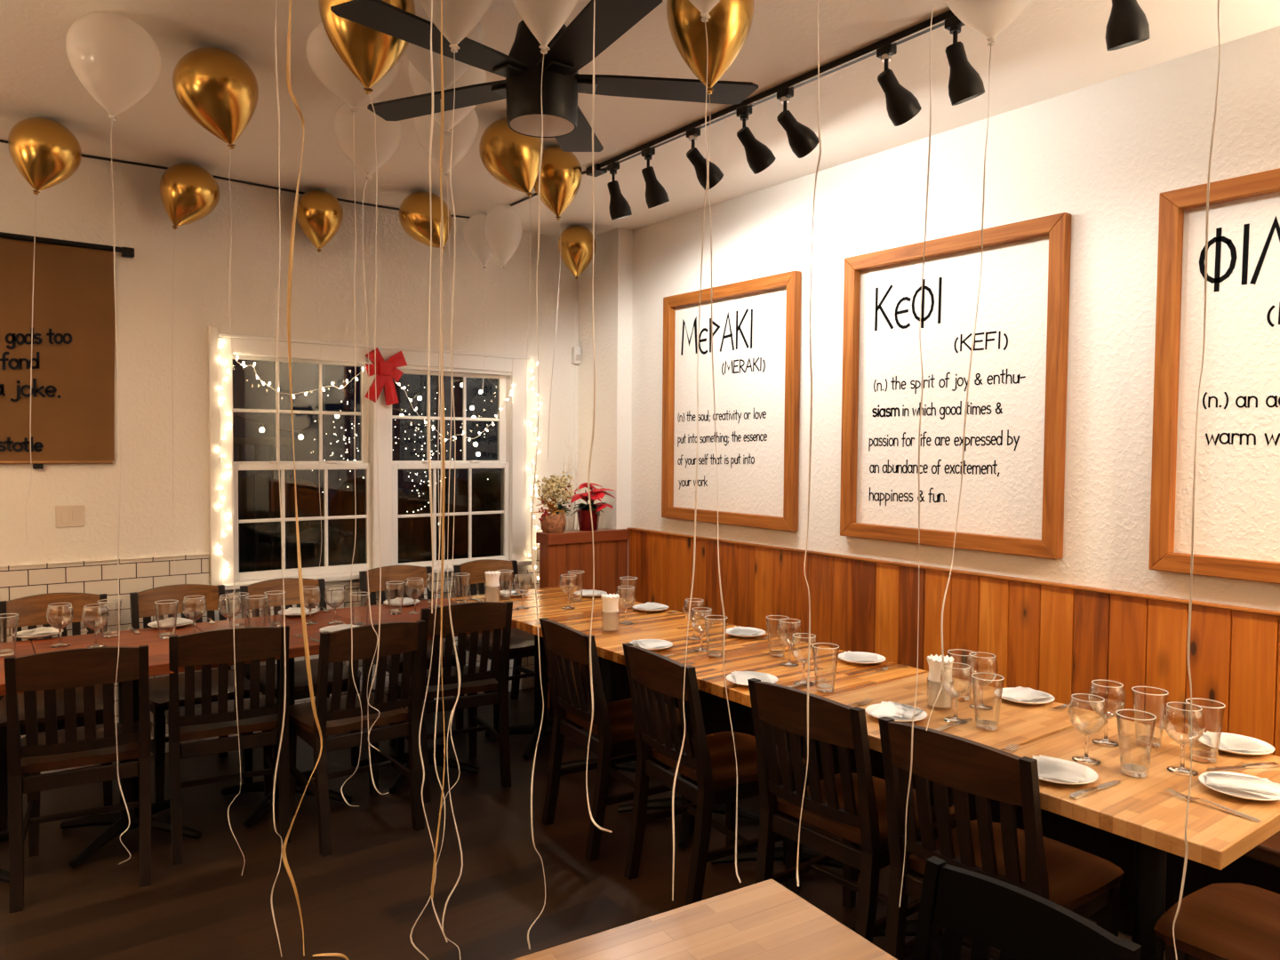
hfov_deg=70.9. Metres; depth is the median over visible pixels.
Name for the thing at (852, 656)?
paper napkin
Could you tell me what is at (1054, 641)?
wainscoting
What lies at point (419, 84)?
balloon
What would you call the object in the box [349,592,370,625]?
pint glass
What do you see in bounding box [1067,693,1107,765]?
wine glass
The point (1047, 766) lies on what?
paper napkin
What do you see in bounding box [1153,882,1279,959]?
dining chair
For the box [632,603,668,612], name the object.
plate
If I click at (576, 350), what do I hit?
sensor
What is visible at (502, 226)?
balloon
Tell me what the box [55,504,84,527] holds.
switch plate
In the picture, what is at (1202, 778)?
plate
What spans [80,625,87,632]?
fork
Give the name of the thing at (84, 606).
bowl
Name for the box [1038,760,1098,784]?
plate
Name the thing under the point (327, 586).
bowl
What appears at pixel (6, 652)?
pint glass
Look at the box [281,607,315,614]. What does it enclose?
paper napkin
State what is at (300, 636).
fork
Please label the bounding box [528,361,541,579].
string
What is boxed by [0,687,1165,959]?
floor
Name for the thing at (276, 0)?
balloon
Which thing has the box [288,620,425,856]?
dining chair
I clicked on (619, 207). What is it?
track spotlight
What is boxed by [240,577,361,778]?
dining chair
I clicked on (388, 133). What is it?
balloon
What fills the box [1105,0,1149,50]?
track spotlight
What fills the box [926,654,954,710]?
napkin holder
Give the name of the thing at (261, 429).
string
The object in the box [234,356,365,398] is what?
string
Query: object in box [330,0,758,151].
ceiling fan
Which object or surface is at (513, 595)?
plate
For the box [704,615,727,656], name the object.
pint glass
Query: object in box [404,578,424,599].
bowl
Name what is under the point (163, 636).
pint glass
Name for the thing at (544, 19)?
balloon
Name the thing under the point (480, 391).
string
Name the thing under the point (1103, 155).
wall
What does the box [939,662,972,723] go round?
wine glass
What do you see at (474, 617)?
dining chair
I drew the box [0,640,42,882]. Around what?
cafe table
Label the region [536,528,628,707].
wall
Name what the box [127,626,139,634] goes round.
table knife
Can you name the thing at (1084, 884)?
dining chair
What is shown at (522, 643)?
dining chair
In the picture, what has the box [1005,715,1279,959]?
cafe table
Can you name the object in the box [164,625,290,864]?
dining chair
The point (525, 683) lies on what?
baseboard
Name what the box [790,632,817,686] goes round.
wine glass
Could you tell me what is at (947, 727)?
table knife
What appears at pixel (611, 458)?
wall
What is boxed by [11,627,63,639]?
plate
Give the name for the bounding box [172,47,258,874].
balloon
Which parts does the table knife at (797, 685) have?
handle, blade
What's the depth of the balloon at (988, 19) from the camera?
2.25 m
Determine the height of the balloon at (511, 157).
1.562 m
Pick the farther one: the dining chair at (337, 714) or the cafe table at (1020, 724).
the dining chair at (337, 714)
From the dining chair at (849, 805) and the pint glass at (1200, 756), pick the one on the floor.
the dining chair at (849, 805)
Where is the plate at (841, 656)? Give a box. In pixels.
[838,651,886,664]
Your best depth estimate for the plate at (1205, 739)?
2.41 m
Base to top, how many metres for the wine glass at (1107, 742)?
0.166 m
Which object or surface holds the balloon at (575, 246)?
hanging from the ceiling
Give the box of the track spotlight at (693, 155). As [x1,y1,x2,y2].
[686,128,723,190]
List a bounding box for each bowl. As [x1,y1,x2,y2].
[46,603,73,629]
[81,604,109,630]
[182,596,206,620]
[217,594,241,618]
[298,587,320,608]
[324,585,345,607]
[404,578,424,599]
[425,575,445,593]
[513,576,532,594]
[559,576,577,594]
[616,586,636,607]
[683,599,704,623]
[689,608,712,633]
[776,619,802,647]
[790,634,817,663]
[939,664,972,698]
[966,653,998,686]
[1067,694,1107,735]
[1088,680,1126,719]
[1162,703,1205,745]
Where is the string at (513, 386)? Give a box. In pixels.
[393,380,515,440]
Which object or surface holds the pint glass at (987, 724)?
on the cafe table at (1020, 724)
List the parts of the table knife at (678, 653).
handle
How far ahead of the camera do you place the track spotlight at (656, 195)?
4.01 m
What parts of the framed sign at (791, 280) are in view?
rail, rail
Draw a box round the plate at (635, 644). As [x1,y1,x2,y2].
[629,639,672,650]
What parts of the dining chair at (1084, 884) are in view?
leg, crest rail, rail, seat, leg, leg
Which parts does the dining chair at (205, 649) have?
leg, seat, rail, crest rail, leg, leg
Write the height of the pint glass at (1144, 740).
0.151 m
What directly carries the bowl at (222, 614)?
on the wine glass at (222, 614)
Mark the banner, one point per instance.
(73, 380)
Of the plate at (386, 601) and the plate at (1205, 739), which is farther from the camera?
the plate at (386, 601)
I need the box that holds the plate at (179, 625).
[147,619,192,628]
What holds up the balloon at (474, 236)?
hanging from the ceiling
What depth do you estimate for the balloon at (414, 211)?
4.70 m
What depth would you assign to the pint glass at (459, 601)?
4.58 m
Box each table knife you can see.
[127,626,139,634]
[467,596,483,601]
[663,650,695,657]
[788,679,825,688]
[934,718,972,731]
[1069,780,1120,799]
[1207,761,1279,770]
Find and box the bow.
[364,347,407,405]
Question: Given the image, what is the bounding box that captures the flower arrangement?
[530,471,580,533]
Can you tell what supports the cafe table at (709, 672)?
on the floor
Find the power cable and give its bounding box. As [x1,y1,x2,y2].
[0,139,586,218]
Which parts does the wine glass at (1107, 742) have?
stem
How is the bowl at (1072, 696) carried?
on the wine glass at (1084, 759)
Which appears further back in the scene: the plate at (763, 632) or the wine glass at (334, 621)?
the wine glass at (334, 621)
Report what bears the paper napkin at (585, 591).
on the plate at (575, 592)
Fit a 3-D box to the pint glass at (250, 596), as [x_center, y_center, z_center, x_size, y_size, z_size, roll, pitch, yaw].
[-1.646,0.577,3.862,0.089,0.151,0.089,-1,3,-39]
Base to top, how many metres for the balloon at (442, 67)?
2.250 m
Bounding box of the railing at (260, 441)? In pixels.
[232,437,295,572]
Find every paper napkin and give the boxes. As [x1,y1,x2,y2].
[14,626,58,636]
[150,616,192,625]
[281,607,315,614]
[320,624,359,631]
[385,597,417,604]
[500,588,527,593]
[576,589,602,594]
[632,601,669,609]
[632,639,670,647]
[728,626,761,635]
[731,671,772,684]
[844,650,879,661]
[867,701,923,719]
[997,686,1053,701]
[1032,754,1087,783]
[1203,730,1268,751]
[1203,772,1279,800]
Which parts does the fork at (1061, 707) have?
handle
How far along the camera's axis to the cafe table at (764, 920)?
1.49 m
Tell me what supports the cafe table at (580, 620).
on the floor
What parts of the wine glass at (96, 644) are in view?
stem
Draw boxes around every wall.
[0,142,578,583]
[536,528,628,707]
[577,227,632,599]
[631,25,1279,611]
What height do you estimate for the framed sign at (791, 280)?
1.301 m
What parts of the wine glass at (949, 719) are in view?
stem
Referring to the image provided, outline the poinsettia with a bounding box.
[568,482,615,530]
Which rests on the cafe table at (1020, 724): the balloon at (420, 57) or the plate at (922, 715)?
the plate at (922, 715)
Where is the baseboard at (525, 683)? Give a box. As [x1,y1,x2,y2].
[40,676,534,774]
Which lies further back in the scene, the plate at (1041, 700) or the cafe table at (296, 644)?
the cafe table at (296, 644)
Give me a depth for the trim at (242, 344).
5.14 m
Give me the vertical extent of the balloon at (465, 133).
2.539 m
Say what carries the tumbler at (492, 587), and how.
on the cafe table at (549, 599)
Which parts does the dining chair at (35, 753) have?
leg, leg, crest rail, rail, seat, leg, leg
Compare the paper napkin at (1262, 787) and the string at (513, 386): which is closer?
the paper napkin at (1262, 787)
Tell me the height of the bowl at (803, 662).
0.097 m
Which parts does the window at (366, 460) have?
sash, sash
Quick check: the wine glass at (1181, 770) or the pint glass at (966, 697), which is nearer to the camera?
the wine glass at (1181, 770)
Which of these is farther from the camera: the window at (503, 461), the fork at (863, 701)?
the window at (503, 461)
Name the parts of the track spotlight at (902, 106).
stem, lamp shade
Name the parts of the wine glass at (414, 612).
stem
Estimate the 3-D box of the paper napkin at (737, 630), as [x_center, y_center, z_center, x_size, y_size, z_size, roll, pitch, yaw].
[0.451,0.649,3.866,0.129,0.013,0.156,1,2,24]
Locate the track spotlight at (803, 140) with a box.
[776,87,818,158]
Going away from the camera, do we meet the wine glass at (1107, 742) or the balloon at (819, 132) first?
the balloon at (819, 132)
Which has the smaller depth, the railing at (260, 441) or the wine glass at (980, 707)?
the wine glass at (980, 707)
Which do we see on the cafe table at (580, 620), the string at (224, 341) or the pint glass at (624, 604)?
the pint glass at (624, 604)
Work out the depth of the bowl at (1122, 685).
2.47 m
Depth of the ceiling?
3.37 m
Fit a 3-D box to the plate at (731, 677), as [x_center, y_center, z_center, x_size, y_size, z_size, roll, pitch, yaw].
[0.384,0.689,3.085,0.179,0.018,0.179,-1,3,-37]
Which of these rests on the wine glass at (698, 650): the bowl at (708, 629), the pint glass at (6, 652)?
the bowl at (708, 629)
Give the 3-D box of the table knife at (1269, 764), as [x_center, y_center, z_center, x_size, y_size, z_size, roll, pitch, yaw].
[1.541,0.733,2.298,0.206,0.009,0.019,0,2,-9]
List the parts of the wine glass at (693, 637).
stem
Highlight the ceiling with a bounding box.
[0,0,1279,237]
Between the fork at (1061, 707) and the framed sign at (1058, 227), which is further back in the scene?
the framed sign at (1058, 227)
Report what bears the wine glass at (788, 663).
on the cafe table at (709, 672)
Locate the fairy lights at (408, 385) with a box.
[312,384,485,523]
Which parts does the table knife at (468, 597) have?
handle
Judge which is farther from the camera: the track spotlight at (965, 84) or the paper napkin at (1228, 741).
the track spotlight at (965, 84)
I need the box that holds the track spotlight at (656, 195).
[641,146,669,208]
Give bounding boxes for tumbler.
[484,570,500,601]
[600,593,619,631]
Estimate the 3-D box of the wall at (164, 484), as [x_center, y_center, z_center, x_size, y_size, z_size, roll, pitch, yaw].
[-2.989,-0.071,4.121,6.557,2.909,0.140,-1,3,-37]
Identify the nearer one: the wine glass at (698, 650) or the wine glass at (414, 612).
the wine glass at (698, 650)
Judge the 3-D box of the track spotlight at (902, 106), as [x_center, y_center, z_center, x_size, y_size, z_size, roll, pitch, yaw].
[0.865,-1.313,3.010,0.171,0.240,0.104,-1,3,-37]
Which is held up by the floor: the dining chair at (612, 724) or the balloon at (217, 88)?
the dining chair at (612, 724)
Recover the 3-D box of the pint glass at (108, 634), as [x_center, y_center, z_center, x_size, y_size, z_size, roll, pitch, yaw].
[-2.211,0.577,3.751,0.089,0.151,0.089,-1,3,-41]
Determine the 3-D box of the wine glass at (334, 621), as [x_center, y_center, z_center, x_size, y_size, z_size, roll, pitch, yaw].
[-1.379,0.564,4.066,0.092,0.166,0.093,-1,3,-36]
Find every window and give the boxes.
[232,353,373,582]
[392,365,511,567]
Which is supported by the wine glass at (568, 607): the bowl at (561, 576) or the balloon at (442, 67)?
the bowl at (561, 576)
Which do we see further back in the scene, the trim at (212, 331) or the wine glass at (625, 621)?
the trim at (212, 331)
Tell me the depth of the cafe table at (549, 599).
4.72 m
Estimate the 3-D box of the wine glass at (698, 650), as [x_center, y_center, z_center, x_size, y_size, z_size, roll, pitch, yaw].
[0.245,0.595,3.572,0.092,0.166,0.093,0,2,-13]
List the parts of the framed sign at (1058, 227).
rail, rail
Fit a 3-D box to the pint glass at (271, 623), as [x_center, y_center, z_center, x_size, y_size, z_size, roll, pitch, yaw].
[-1.619,0.573,3.987,0.089,0.151,0.089,-2,3,-45]
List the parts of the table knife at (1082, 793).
handle, blade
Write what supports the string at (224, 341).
attached to the wall at (164, 484)
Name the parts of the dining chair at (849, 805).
leg, crest rail, rail, leg, leg, seat, leg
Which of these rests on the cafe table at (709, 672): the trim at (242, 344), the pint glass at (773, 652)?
the pint glass at (773, 652)
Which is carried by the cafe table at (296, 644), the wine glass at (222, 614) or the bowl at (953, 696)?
the wine glass at (222, 614)
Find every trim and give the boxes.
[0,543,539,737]
[207,326,220,621]
[217,332,532,596]
[626,527,1279,616]
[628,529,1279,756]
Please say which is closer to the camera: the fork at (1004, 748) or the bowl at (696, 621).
the fork at (1004, 748)
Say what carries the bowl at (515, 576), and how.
on the wine glass at (522, 607)
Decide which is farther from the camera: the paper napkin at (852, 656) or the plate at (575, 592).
the plate at (575, 592)
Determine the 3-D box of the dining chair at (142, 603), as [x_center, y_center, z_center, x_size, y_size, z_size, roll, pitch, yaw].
[-2.083,0.955,4.179,0.430,0.868,0.584,-1,3,-39]
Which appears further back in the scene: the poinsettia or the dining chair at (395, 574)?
the poinsettia
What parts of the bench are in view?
bench seat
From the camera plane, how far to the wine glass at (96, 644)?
3.55 m
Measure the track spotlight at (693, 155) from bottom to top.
0.235 m
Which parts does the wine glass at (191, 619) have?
stem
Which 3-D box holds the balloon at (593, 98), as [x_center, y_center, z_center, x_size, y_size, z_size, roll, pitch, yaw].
[-0.084,-0.390,1.618,0.264,2.037,0.264,-1,3,-37]
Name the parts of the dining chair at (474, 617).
leg, leg, seat, rail, crest rail, leg, leg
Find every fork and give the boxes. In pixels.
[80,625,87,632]
[207,617,215,623]
[294,633,319,642]
[664,609,697,613]
[757,634,791,639]
[847,697,872,706]
[872,664,911,671]
[1000,743,1020,751]
[1048,701,1089,709]
[1165,788,1261,822]
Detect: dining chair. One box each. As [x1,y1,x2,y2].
[0,592,114,831]
[4,644,151,913]
[129,584,252,802]
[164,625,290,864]
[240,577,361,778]
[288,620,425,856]
[359,565,465,747]
[395,600,512,803]
[453,559,553,729]
[539,617,695,861]
[622,642,806,905]
[747,678,956,943]
[878,716,1124,959]
[912,856,1142,959]
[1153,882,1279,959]
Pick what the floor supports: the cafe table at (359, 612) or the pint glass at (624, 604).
the cafe table at (359, 612)
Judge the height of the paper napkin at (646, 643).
0.011 m
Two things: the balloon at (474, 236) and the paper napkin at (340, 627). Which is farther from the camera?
the balloon at (474, 236)
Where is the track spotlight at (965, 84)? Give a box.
[944,15,985,105]
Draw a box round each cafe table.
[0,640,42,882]
[31,624,231,868]
[192,609,353,827]
[328,598,513,793]
[449,585,633,759]
[512,601,711,772]
[512,879,897,959]
[594,620,801,848]
[681,641,928,895]
[824,672,1103,959]
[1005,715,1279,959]
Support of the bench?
on the floor
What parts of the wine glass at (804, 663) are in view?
stem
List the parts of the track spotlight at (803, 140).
stem, lamp shade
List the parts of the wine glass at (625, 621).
stem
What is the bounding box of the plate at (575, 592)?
[573,590,607,597]
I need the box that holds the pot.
[576,509,600,530]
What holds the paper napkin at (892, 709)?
on the plate at (922, 715)
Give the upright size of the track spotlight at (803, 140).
0.230 m
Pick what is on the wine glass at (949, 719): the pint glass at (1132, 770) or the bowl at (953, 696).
the bowl at (953, 696)
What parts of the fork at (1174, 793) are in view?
handle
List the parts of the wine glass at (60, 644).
stem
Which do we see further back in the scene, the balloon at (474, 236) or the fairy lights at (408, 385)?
the fairy lights at (408, 385)
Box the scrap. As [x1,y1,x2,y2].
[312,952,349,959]
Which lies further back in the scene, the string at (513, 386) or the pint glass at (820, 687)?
the string at (513, 386)
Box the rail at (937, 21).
[586,9,954,176]
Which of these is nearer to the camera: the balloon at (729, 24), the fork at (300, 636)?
the balloon at (729, 24)
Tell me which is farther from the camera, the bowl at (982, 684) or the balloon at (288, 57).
the bowl at (982, 684)
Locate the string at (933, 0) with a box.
[898,0,934,906]
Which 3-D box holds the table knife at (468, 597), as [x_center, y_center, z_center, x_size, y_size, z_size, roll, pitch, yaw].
[-0.843,0.625,4.678,0.019,0.009,0.206,-1,3,-39]
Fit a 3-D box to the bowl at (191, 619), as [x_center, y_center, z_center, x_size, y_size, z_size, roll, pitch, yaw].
[-1.865,0.538,3.762,0.093,0.097,0.092,0,2,-5]
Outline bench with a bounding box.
[592,656,1279,950]
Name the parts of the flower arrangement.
wrapped pot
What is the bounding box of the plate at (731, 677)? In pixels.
[726,672,778,687]
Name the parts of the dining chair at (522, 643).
leg, crest rail, leg, seat, leg, leg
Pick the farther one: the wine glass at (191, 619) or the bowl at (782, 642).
the wine glass at (191, 619)
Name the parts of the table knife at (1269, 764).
blade, handle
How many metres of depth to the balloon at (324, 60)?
2.83 m
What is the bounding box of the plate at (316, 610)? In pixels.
[278,608,318,616]
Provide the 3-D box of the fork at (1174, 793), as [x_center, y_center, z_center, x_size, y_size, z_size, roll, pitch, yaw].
[1.300,0.738,2.044,0.025,0.012,0.193,-1,3,-34]
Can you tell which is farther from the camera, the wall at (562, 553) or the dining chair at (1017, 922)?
the wall at (562, 553)
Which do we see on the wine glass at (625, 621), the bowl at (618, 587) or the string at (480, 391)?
the bowl at (618, 587)
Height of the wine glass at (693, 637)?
0.166 m
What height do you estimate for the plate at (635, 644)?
0.018 m
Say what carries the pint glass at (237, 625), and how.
on the cafe table at (296, 644)
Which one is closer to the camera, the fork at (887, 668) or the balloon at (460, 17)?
the balloon at (460, 17)
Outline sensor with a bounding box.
[572,346,581,363]
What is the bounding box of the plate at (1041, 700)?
[994,687,1054,704]
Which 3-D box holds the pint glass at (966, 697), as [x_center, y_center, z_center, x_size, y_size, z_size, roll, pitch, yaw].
[1.042,0.633,2.914,0.089,0.151,0.089,0,2,-7]
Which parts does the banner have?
hanging rod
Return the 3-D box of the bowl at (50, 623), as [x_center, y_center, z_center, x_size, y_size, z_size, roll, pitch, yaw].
[-2.302,0.542,3.567,0.092,0.097,0.093,1,2,13]
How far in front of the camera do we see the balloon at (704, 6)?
1.91 m
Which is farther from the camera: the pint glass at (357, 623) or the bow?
the bow
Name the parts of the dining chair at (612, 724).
leg, crest rail, rail, leg, seat, leg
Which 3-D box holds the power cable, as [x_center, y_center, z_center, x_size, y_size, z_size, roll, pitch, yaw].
[-2.435,-1.518,4.217,4.266,0.017,1.145,0,2,-19]
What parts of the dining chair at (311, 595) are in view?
leg, leg, crest rail, seat, leg, leg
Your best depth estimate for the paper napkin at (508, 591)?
4.84 m
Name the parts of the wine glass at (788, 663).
stem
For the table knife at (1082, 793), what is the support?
on the cafe table at (1140, 810)
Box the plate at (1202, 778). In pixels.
[1198,771,1279,800]
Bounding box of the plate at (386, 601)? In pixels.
[383,599,419,606]
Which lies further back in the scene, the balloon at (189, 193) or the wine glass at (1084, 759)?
the balloon at (189, 193)
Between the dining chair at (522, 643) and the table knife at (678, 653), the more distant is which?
the dining chair at (522, 643)
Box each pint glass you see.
[0,613,18,656]
[96,598,121,637]
[154,600,178,639]
[226,592,248,627]
[245,595,267,626]
[264,590,285,626]
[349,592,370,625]
[385,581,405,614]
[452,572,470,603]
[496,569,513,599]
[568,570,584,600]
[619,576,637,608]
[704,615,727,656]
[766,615,789,656]
[812,642,839,692]
[947,648,976,700]
[971,672,1004,730]
[1115,709,1156,777]
[1131,686,1168,747]
[1185,697,1225,763]
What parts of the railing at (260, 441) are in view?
rail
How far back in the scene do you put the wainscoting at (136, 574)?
4.42 m
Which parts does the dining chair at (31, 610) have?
leg, leg, crest rail, seat, leg, leg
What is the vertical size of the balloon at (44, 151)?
1.770 m
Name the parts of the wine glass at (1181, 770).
stem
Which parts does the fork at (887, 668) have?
handle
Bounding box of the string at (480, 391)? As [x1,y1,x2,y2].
[342,378,496,455]
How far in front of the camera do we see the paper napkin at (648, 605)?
4.44 m
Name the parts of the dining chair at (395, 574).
leg, leg, crest rail, seat, leg, leg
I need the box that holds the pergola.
[488,378,497,389]
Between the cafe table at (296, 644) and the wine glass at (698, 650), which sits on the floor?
the cafe table at (296, 644)
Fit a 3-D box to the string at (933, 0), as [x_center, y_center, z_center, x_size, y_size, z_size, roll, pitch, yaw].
[0.618,-0.255,1.929,0.263,2.319,0.263,1,2,8]
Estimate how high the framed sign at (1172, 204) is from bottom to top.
1.306 m
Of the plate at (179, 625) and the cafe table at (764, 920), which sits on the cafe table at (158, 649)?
the plate at (179, 625)
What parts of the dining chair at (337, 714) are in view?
leg, leg, seat, rail, leg, crest rail, leg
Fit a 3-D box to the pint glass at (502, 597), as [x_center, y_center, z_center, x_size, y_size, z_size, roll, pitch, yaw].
[-0.710,0.552,4.723,0.089,0.151,0.089,1,2,26]
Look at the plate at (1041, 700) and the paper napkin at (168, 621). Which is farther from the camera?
the paper napkin at (168, 621)
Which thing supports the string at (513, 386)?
attached to the wall at (164, 484)
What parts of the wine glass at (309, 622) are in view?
stem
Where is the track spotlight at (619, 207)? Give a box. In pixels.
[607,162,631,220]
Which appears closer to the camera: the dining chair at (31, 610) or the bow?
the dining chair at (31, 610)
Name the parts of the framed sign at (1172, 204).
rail, rail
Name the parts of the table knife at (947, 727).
handle, blade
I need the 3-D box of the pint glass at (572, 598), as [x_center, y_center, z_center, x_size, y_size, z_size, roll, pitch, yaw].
[-0.335,0.556,4.712,0.089,0.151,0.089,0,2,-9]
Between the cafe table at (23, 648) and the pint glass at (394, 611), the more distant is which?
the pint glass at (394, 611)
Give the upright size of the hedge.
1.656 m
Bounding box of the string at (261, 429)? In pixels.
[232,408,354,439]
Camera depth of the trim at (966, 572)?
3.60 m
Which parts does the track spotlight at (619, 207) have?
stem, lamp shade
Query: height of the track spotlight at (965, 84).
0.258 m
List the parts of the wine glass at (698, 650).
stem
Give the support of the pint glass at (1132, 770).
on the cafe table at (1140, 810)
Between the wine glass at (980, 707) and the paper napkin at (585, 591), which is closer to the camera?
the wine glass at (980, 707)
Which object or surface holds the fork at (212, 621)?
on the cafe table at (296, 644)
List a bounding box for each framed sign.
[661,270,801,531]
[840,212,1071,559]
[1148,168,1279,583]
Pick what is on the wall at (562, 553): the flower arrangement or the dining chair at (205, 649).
the flower arrangement
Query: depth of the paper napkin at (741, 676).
3.09 m
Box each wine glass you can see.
[46,602,73,647]
[81,603,109,647]
[182,595,206,632]
[217,593,241,628]
[298,585,320,624]
[324,584,345,623]
[404,577,424,614]
[425,572,445,607]
[513,574,532,609]
[559,574,577,609]
[616,585,636,623]
[683,598,704,640]
[689,607,712,652]
[776,618,802,666]
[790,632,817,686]
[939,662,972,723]
[966,651,998,710]
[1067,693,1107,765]
[1088,680,1126,746]
[1162,702,1205,775]
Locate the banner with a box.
[0,232,134,469]
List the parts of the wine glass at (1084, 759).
stem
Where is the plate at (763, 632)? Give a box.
[726,627,766,638]
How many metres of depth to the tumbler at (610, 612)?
3.91 m
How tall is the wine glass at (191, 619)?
0.166 m
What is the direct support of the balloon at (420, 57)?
hanging from the ceiling
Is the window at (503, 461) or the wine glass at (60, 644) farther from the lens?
the window at (503, 461)
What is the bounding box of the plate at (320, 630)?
[319,624,358,631]
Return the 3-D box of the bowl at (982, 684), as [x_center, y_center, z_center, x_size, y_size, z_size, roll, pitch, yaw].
[1.071,0.596,2.814,0.093,0.097,0.092,0,2,-2]
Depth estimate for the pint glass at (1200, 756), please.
2.34 m
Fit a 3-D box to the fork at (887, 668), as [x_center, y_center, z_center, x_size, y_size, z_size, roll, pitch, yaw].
[0.927,0.688,3.297,0.193,0.012,0.025,-1,3,-34]
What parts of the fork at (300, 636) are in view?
handle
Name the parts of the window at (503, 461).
sash, sash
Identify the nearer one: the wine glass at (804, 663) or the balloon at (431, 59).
the balloon at (431, 59)
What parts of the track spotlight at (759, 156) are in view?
stem, lamp shade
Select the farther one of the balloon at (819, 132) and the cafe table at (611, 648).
the cafe table at (611, 648)
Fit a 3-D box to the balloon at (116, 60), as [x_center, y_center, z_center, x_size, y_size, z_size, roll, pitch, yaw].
[-1.674,-0.119,2.894,0.260,2.698,0.260,0,2,-2]
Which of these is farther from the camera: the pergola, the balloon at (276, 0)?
the pergola
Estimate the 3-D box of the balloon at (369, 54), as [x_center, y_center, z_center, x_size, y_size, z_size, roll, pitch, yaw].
[-0.764,-0.287,2.534,0.257,2.322,0.257,-1,3,-37]
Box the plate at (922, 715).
[865,703,927,722]
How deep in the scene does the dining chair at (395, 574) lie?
5.08 m
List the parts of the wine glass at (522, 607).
stem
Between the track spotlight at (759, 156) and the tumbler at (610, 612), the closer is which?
the track spotlight at (759, 156)
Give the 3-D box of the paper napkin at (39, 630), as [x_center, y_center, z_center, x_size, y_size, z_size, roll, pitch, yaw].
[-2.502,0.631,3.738,0.129,0.013,0.156,2,2,30]
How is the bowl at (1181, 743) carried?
on the wine glass at (1181, 770)
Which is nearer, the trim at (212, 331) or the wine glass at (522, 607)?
the wine glass at (522, 607)
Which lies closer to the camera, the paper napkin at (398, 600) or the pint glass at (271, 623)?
the pint glass at (271, 623)
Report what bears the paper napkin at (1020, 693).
on the plate at (1041, 700)
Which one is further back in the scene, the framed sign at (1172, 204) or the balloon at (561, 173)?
the balloon at (561, 173)
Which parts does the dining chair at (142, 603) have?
leg, leg, crest rail, seat, leg, leg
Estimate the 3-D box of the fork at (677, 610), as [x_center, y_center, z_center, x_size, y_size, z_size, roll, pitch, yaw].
[0.200,0.641,4.401,0.193,0.012,0.025,-1,3,-34]
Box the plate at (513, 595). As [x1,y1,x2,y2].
[500,589,529,597]
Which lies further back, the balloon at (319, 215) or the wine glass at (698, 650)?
the balloon at (319, 215)
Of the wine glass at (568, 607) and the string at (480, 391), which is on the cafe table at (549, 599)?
the wine glass at (568, 607)
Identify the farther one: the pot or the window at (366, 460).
the pot
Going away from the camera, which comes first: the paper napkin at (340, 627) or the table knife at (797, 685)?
the table knife at (797, 685)
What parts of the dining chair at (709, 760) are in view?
leg, crest rail, rail, leg, seat, leg, leg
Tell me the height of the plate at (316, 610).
0.018 m
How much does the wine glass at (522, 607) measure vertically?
0.166 m
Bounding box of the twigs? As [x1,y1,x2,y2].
[562,437,591,530]
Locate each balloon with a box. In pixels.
[8,117,81,542]
[65,11,160,863]
[160,162,219,569]
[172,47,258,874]
[270,0,286,956]
[281,0,322,955]
[296,189,343,578]
[305,23,399,806]
[318,0,415,794]
[333,97,401,751]
[399,191,451,518]
[405,0,482,959]
[408,59,486,942]
[413,108,479,807]
[418,0,493,959]
[427,0,433,613]
[431,0,445,897]
[463,213,494,387]
[479,117,543,492]
[483,203,522,410]
[512,0,577,949]
[533,145,582,456]
[557,224,596,485]
[585,0,612,832]
[666,0,753,882]
[672,0,719,900]
[796,0,821,886]
[925,0,1031,731]
[1172,0,1220,959]
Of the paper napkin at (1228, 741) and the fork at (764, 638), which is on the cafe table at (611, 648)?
the fork at (764, 638)
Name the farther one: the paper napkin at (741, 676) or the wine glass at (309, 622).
the wine glass at (309, 622)
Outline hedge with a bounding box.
[238,468,500,572]
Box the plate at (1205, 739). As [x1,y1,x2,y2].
[1195,732,1274,755]
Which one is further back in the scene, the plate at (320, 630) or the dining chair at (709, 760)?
the plate at (320, 630)
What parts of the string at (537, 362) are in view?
cord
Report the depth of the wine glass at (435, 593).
4.48 m
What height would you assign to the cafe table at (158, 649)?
0.750 m
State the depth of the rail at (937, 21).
3.29 m
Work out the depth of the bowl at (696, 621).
3.77 m
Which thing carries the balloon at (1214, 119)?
hanging from the ceiling
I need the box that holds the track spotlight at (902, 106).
[876,43,921,126]
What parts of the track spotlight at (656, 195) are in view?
stem, lamp shade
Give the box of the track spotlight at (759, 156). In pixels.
[736,105,775,174]
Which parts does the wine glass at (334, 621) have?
stem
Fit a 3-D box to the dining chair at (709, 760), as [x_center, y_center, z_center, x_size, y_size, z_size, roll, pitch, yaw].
[0.265,1.009,3.205,0.584,0.868,0.430,-1,3,-32]
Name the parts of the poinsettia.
stem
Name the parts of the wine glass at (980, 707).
stem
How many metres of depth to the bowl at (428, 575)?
4.47 m
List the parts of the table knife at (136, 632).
handle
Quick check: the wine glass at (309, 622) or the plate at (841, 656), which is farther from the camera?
the wine glass at (309, 622)
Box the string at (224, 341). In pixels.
[216,335,231,582]
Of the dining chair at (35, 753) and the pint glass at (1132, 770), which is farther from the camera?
the dining chair at (35, 753)
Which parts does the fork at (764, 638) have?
handle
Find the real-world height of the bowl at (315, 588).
0.097 m

